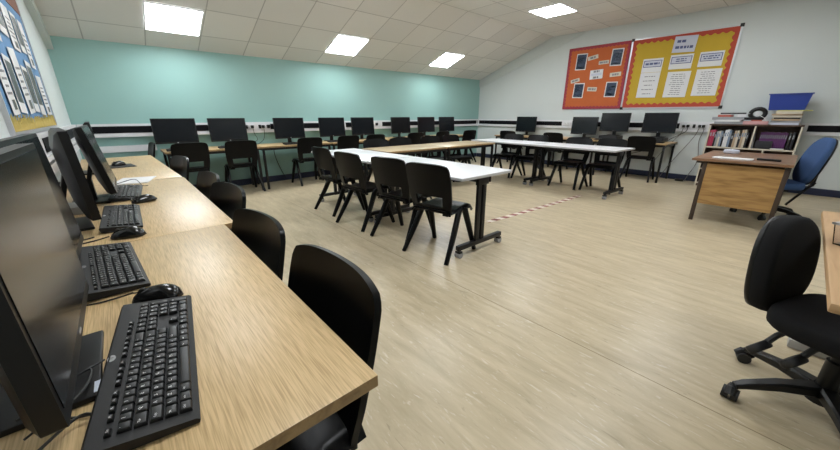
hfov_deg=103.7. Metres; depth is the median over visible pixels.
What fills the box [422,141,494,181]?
table
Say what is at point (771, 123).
book
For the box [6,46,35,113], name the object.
sheet
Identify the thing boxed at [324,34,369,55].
ceiling light
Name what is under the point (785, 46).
wall
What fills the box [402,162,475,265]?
chair
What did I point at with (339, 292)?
chair
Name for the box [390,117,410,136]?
computer monitor
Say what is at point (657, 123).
computer monitor
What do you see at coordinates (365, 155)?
folding table
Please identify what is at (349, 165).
chair
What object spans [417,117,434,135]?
computer monitor
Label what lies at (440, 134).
chair
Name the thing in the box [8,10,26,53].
sheet
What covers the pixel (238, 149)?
chair
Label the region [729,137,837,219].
swivel chair
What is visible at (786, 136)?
book
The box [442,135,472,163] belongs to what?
chair
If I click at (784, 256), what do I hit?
swivel chair
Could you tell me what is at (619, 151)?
folding table
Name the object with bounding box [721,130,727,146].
book
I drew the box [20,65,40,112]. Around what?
sheet
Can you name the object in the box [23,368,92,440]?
cable
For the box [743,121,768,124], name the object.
folder
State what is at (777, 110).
file
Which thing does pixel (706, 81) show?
sheet
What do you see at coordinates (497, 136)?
computer desk
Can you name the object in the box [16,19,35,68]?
sheet
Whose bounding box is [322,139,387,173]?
computer desk
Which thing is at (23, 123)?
notice board
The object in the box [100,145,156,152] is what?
trim
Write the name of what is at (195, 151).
chair
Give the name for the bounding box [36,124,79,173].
trim
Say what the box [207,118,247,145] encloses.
computer monitor
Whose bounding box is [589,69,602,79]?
card
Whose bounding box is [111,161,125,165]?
computer mouse
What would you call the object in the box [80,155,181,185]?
computer desk
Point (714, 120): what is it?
folder
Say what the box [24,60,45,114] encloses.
sheet
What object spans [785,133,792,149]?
book
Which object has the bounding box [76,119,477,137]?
trim
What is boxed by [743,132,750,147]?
book
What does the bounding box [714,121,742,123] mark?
folder
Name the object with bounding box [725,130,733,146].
book
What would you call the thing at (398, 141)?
chair
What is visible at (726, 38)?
notice board
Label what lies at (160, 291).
computer mouse
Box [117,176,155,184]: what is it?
paper sheet
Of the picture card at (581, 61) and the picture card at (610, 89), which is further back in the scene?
the picture card at (581, 61)
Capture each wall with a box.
[0,0,81,181]
[47,35,479,184]
[476,0,839,190]
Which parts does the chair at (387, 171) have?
leg, backrest, leg, seat, leg, leg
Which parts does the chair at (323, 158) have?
leg, backrest, seat, leg, leg, leg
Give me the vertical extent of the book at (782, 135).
0.254 m
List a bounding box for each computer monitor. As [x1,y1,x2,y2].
[0,133,83,257]
[0,143,103,437]
[48,128,101,230]
[72,125,116,203]
[83,122,96,174]
[149,118,198,148]
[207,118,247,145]
[272,118,304,142]
[318,117,345,140]
[351,117,374,138]
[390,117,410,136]
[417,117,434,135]
[439,117,453,134]
[516,117,536,134]
[570,117,598,137]
[599,113,631,135]
[641,113,679,136]
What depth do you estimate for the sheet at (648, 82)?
6.58 m
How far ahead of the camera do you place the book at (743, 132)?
5.45 m
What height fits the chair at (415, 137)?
0.844 m
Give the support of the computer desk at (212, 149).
on the floor
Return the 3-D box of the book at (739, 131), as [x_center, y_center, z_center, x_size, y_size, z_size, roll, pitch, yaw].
[5.343,-1.450,5.553,0.191,0.270,0.026,-16,24,-39]
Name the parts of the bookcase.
panel, shelf, panel, panel, panel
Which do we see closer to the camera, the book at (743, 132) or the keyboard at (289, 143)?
the book at (743, 132)
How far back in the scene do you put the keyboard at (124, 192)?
1.99 m
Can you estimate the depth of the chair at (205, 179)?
2.33 m
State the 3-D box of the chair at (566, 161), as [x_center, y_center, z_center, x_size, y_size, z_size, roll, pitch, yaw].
[2.651,-1.100,5.809,0.507,0.844,0.518,-15,23,-37]
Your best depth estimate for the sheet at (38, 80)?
2.94 m
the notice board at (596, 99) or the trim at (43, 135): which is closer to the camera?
the trim at (43, 135)
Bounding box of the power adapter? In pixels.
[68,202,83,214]
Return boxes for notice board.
[0,0,57,135]
[562,40,631,108]
[620,23,744,109]
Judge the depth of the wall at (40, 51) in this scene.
3.56 m
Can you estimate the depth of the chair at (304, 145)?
5.90 m
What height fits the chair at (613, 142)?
0.844 m
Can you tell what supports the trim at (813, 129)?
attached to the wall at (785, 46)
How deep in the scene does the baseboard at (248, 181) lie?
6.44 m
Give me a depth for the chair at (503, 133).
8.36 m
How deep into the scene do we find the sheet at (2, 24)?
2.21 m
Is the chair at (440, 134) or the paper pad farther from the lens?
the chair at (440, 134)
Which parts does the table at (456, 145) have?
leg, frame, leg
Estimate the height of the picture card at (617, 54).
0.335 m
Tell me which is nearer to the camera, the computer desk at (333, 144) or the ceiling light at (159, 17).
the ceiling light at (159, 17)
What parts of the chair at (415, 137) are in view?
backrest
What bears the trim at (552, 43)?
attached to the wall at (785, 46)
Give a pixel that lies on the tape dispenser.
(751, 116)
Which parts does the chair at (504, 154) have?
seat, leg, backrest, leg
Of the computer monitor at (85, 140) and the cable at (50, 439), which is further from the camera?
the computer monitor at (85, 140)
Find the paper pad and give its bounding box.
[712,156,753,160]
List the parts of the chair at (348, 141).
backrest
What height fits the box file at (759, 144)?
0.120 m
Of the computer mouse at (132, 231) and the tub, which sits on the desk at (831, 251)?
the tub
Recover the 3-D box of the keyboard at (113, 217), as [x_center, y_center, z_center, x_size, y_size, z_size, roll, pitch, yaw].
[-1.415,-0.045,1.566,0.140,0.032,0.462,-15,24,-38]
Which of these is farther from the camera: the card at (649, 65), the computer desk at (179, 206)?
the card at (649, 65)
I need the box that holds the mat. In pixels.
[109,163,135,168]
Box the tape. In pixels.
[486,195,579,222]
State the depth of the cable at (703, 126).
6.13 m
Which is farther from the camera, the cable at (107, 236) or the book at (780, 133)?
the book at (780, 133)
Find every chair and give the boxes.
[148,142,155,157]
[170,142,209,171]
[170,155,188,180]
[196,171,219,199]
[210,182,245,230]
[224,140,265,190]
[232,208,285,279]
[276,244,381,449]
[292,137,325,185]
[311,146,364,216]
[330,135,358,174]
[334,151,394,231]
[363,139,388,195]
[366,134,384,175]
[370,156,431,243]
[389,137,412,155]
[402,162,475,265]
[408,132,423,156]
[420,136,454,181]
[426,131,449,155]
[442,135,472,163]
[453,130,475,161]
[492,134,523,177]
[496,130,522,165]
[510,135,548,177]
[537,132,567,170]
[547,137,592,189]
[578,138,627,194]
[619,136,655,182]
[720,215,839,432]
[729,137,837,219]
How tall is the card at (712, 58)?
0.246 m
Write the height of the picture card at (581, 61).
0.341 m
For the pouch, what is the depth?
4.28 m
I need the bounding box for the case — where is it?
[757,158,781,161]
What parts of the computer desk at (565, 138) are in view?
leg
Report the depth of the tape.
4.47 m
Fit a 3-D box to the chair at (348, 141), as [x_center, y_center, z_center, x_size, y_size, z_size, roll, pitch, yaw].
[-1.505,-1.374,6.629,0.518,0.844,0.507,-15,23,-37]
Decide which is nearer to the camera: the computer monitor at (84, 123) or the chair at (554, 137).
the computer monitor at (84, 123)
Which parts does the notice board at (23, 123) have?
frame rail, frame rail, frame rail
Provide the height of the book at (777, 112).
0.040 m
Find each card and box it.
[572,83,584,97]
[575,53,587,69]
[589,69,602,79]
[604,82,617,96]
[610,48,624,65]
[641,58,663,72]
[668,53,693,69]
[697,50,724,66]
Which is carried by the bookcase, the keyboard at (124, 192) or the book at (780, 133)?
the book at (780, 133)
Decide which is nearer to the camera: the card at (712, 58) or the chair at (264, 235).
the chair at (264, 235)
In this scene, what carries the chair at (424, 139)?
on the floor
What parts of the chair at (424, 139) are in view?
backrest, seat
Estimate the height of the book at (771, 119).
0.026 m
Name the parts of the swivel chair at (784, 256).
lever, leg, leg, backrest, seat, lever, leg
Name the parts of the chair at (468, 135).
backrest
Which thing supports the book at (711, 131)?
on the bookcase
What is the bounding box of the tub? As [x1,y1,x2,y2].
[832,221,839,245]
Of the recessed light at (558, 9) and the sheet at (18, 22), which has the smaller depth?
the sheet at (18, 22)
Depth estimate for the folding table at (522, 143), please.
6.18 m
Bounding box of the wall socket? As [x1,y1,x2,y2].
[696,124,706,128]
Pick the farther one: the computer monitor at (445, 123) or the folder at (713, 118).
the computer monitor at (445, 123)
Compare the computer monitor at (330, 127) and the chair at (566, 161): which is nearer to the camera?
the chair at (566, 161)
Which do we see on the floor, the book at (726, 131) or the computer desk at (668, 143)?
the computer desk at (668, 143)
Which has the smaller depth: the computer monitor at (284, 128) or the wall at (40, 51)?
the wall at (40, 51)
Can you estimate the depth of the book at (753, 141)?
5.38 m
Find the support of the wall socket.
attached to the wall at (785, 46)
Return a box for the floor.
[240,156,839,449]
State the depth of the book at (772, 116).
5.03 m
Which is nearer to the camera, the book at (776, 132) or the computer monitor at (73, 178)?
the computer monitor at (73, 178)
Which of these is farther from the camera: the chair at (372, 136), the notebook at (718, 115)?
the chair at (372, 136)
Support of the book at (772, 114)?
on the book at (772, 116)
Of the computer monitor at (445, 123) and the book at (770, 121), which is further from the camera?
the computer monitor at (445, 123)
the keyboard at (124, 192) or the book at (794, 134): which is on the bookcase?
the book at (794, 134)
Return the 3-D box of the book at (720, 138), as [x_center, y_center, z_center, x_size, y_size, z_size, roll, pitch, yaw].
[5.207,-1.489,5.702,0.191,0.250,0.026,-16,24,-39]
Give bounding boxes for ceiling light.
[143,1,203,36]
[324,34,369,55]
[428,52,464,67]
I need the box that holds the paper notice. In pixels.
[672,35,698,52]
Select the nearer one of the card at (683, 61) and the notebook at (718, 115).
the notebook at (718, 115)
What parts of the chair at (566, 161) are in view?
leg, leg, seat, leg, backrest, leg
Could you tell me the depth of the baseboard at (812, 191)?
6.56 m
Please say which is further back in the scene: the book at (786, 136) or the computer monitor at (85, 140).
the book at (786, 136)
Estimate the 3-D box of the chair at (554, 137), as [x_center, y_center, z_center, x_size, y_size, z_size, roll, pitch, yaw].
[3.141,-1.724,7.674,0.507,0.844,0.518,-17,25,-41]
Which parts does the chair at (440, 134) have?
backrest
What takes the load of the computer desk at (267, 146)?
on the floor
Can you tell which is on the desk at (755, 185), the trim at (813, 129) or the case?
the case
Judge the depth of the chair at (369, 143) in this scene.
5.39 m
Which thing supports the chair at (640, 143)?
on the floor
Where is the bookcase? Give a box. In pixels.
[694,124,804,184]
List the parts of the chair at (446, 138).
backrest, seat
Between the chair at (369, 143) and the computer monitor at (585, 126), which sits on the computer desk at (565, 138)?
the computer monitor at (585, 126)
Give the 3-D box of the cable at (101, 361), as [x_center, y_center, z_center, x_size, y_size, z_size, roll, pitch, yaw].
[-0.620,0.282,0.575,0.010,0.009,0.140,1,19,3]
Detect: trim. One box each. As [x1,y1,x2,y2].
[23,0,53,49]
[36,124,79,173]
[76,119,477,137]
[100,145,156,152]
[478,119,839,135]
[479,31,584,86]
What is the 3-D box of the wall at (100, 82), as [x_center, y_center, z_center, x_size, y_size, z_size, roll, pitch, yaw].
[-1.516,-2.416,7.133,8.790,2.500,0.100,-16,24,-39]
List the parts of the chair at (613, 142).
leg, leg, seat, backrest, leg, leg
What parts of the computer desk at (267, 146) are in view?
leg, frame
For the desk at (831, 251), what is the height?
0.730 m
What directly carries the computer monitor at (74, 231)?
on the computer desk at (270, 370)
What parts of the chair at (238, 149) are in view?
leg, leg, seat, backrest, leg, leg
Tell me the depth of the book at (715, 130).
5.72 m
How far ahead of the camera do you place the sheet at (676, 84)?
6.24 m
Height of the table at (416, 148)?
0.730 m
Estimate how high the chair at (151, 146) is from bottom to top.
0.844 m
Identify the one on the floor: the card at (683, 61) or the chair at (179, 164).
the chair at (179, 164)
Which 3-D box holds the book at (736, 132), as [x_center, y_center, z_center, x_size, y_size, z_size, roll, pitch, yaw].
[5.323,-1.455,5.574,0.191,0.265,0.030,-16,24,-39]
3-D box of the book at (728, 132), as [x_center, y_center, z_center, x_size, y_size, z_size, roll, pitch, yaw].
[5.259,-1.487,5.640,0.191,0.285,0.024,-16,24,-39]
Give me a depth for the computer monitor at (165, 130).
4.92 m
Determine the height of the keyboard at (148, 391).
0.032 m
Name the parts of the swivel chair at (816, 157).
leg, seat, backrest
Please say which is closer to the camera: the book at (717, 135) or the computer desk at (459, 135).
the book at (717, 135)
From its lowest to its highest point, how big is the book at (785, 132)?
0.258 m
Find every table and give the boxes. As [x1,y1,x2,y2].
[311,148,413,221]
[361,144,447,194]
[367,156,511,258]
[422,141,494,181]
[471,138,551,184]
[529,142,634,199]
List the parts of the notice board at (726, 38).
frame rail, frame rail, frame rail, frame rail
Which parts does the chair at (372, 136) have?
backrest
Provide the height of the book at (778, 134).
0.258 m
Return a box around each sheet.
[0,2,20,51]
[0,12,8,36]
[0,59,20,114]
[1,53,27,113]
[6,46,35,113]
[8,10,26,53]
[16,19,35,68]
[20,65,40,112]
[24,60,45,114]
[35,76,51,114]
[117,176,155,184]
[636,72,660,97]
[662,71,690,96]
[690,68,722,95]
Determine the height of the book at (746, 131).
0.285 m
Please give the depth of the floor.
2.08 m
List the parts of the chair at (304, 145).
leg, leg, seat, backrest, leg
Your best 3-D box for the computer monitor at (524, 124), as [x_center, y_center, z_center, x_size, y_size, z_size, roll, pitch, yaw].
[2.771,-2.558,8.514,0.186,0.453,0.560,-16,24,-39]
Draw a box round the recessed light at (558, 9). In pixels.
[528,3,577,17]
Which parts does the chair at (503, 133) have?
backrest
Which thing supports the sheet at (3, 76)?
attached to the notice board at (23, 123)
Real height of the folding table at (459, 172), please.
0.730 m
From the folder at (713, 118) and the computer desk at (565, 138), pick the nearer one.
the folder at (713, 118)
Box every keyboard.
[79,242,150,301]
[81,295,200,449]
[99,204,142,232]
[108,184,142,201]
[283,142,296,144]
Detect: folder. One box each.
[712,117,743,119]
[714,120,742,121]
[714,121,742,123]
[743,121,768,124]
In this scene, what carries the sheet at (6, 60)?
attached to the notice board at (23, 123)
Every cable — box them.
[15,359,104,421]
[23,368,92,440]
[37,412,90,449]
[83,236,109,243]
[86,292,132,305]
[659,125,701,176]
[684,125,705,180]
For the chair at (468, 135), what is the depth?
8.61 m
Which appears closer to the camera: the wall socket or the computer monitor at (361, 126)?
the wall socket
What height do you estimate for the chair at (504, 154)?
0.844 m
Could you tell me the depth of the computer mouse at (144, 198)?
1.85 m
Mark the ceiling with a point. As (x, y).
(407, 36)
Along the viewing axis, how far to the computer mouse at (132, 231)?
1.31 m
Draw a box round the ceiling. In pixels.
[34,0,760,79]
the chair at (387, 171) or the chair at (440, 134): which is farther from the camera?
the chair at (440, 134)
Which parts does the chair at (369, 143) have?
leg, backrest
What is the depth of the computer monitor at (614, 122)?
6.93 m
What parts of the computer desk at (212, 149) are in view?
leg, frame, leg, leg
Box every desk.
[0,224,377,449]
[66,177,232,246]
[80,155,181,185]
[160,146,263,189]
[256,142,331,188]
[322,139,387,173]
[385,136,429,156]
[416,134,464,162]
[495,135,550,164]
[537,136,604,174]
[592,139,677,182]
[688,150,797,220]
[787,211,839,359]
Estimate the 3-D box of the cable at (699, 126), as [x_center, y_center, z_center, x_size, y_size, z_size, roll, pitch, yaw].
[5.002,-1.402,6.370,0.465,1.025,0.047,17,25,42]
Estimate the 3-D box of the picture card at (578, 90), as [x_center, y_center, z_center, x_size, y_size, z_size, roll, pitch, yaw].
[3.632,-3.080,7.567,0.003,0.322,0.247,-16,24,-39]
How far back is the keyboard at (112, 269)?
1.00 m
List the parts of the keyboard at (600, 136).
panel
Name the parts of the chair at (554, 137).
leg, backrest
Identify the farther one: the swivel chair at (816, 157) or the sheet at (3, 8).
the swivel chair at (816, 157)
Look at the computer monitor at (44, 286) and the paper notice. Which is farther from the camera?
the paper notice
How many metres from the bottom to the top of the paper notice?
0.288 m
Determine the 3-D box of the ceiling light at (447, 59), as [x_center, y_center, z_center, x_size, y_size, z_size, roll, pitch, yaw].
[0.613,-3.799,7.623,0.630,0.220,0.567,-16,24,-39]
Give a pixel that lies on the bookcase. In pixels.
(758, 129)
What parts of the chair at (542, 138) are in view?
leg, leg, seat, backrest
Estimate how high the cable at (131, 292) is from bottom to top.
0.018 m
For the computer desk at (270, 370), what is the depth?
0.69 m
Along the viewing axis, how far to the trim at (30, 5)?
3.75 m
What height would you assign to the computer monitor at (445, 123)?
0.448 m
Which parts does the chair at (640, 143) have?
leg, leg, seat, backrest, leg, leg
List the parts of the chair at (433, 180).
leg, backrest, leg, seat, leg, leg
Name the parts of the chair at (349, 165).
leg, backrest, leg, seat, leg, leg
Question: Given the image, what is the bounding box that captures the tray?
[768,92,814,109]
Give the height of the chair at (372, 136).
0.844 m
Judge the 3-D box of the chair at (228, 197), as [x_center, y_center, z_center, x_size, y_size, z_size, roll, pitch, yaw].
[-1.234,0.221,1.856,0.518,0.844,0.507,15,24,38]
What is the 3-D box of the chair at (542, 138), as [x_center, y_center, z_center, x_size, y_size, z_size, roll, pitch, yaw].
[2.177,-1.335,6.512,0.507,0.844,0.518,-14,23,-36]
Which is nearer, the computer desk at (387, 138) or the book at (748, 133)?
the book at (748, 133)
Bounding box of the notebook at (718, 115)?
[718,115,733,116]
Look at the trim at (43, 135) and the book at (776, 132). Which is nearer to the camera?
the trim at (43, 135)
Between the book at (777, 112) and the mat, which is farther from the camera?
the book at (777, 112)
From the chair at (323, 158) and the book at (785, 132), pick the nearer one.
the chair at (323, 158)
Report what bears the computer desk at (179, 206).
on the floor
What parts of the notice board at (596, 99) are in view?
frame rail, word strip, word strip, word strip, frame rail, frame rail, word strip, word strip, frame rail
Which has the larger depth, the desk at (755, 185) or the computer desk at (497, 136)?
the computer desk at (497, 136)
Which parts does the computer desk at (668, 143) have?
leg, frame, leg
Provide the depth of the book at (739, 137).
5.48 m
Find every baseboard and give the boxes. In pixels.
[193,153,475,187]
[476,153,839,197]
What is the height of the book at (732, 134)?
0.220 m
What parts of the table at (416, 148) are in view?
leg, frame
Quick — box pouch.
[723,149,739,153]
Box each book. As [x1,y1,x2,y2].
[707,130,712,145]
[709,129,717,145]
[714,131,719,145]
[718,131,723,146]
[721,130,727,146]
[723,129,731,146]
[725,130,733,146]
[728,133,734,146]
[731,131,737,146]
[733,130,741,146]
[736,134,741,147]
[738,130,744,147]
[740,130,748,147]
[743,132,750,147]
[751,132,755,147]
[770,121,800,122]
[771,114,802,115]
[771,119,799,120]
[771,123,800,124]
[771,132,777,147]
[772,116,801,117]
[773,132,779,147]
[775,111,803,113]
[775,133,781,148]
[777,132,784,148]
[779,132,786,148]
[781,133,788,148]
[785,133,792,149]
[788,133,796,149]
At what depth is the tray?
4.99 m
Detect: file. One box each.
[754,141,772,148]
[777,110,812,110]
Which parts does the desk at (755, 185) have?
leg, panel, cross rail, leg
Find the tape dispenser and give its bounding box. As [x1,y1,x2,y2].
[744,107,767,119]
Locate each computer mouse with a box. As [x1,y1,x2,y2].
[110,226,146,239]
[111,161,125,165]
[132,194,155,203]
[132,284,183,303]

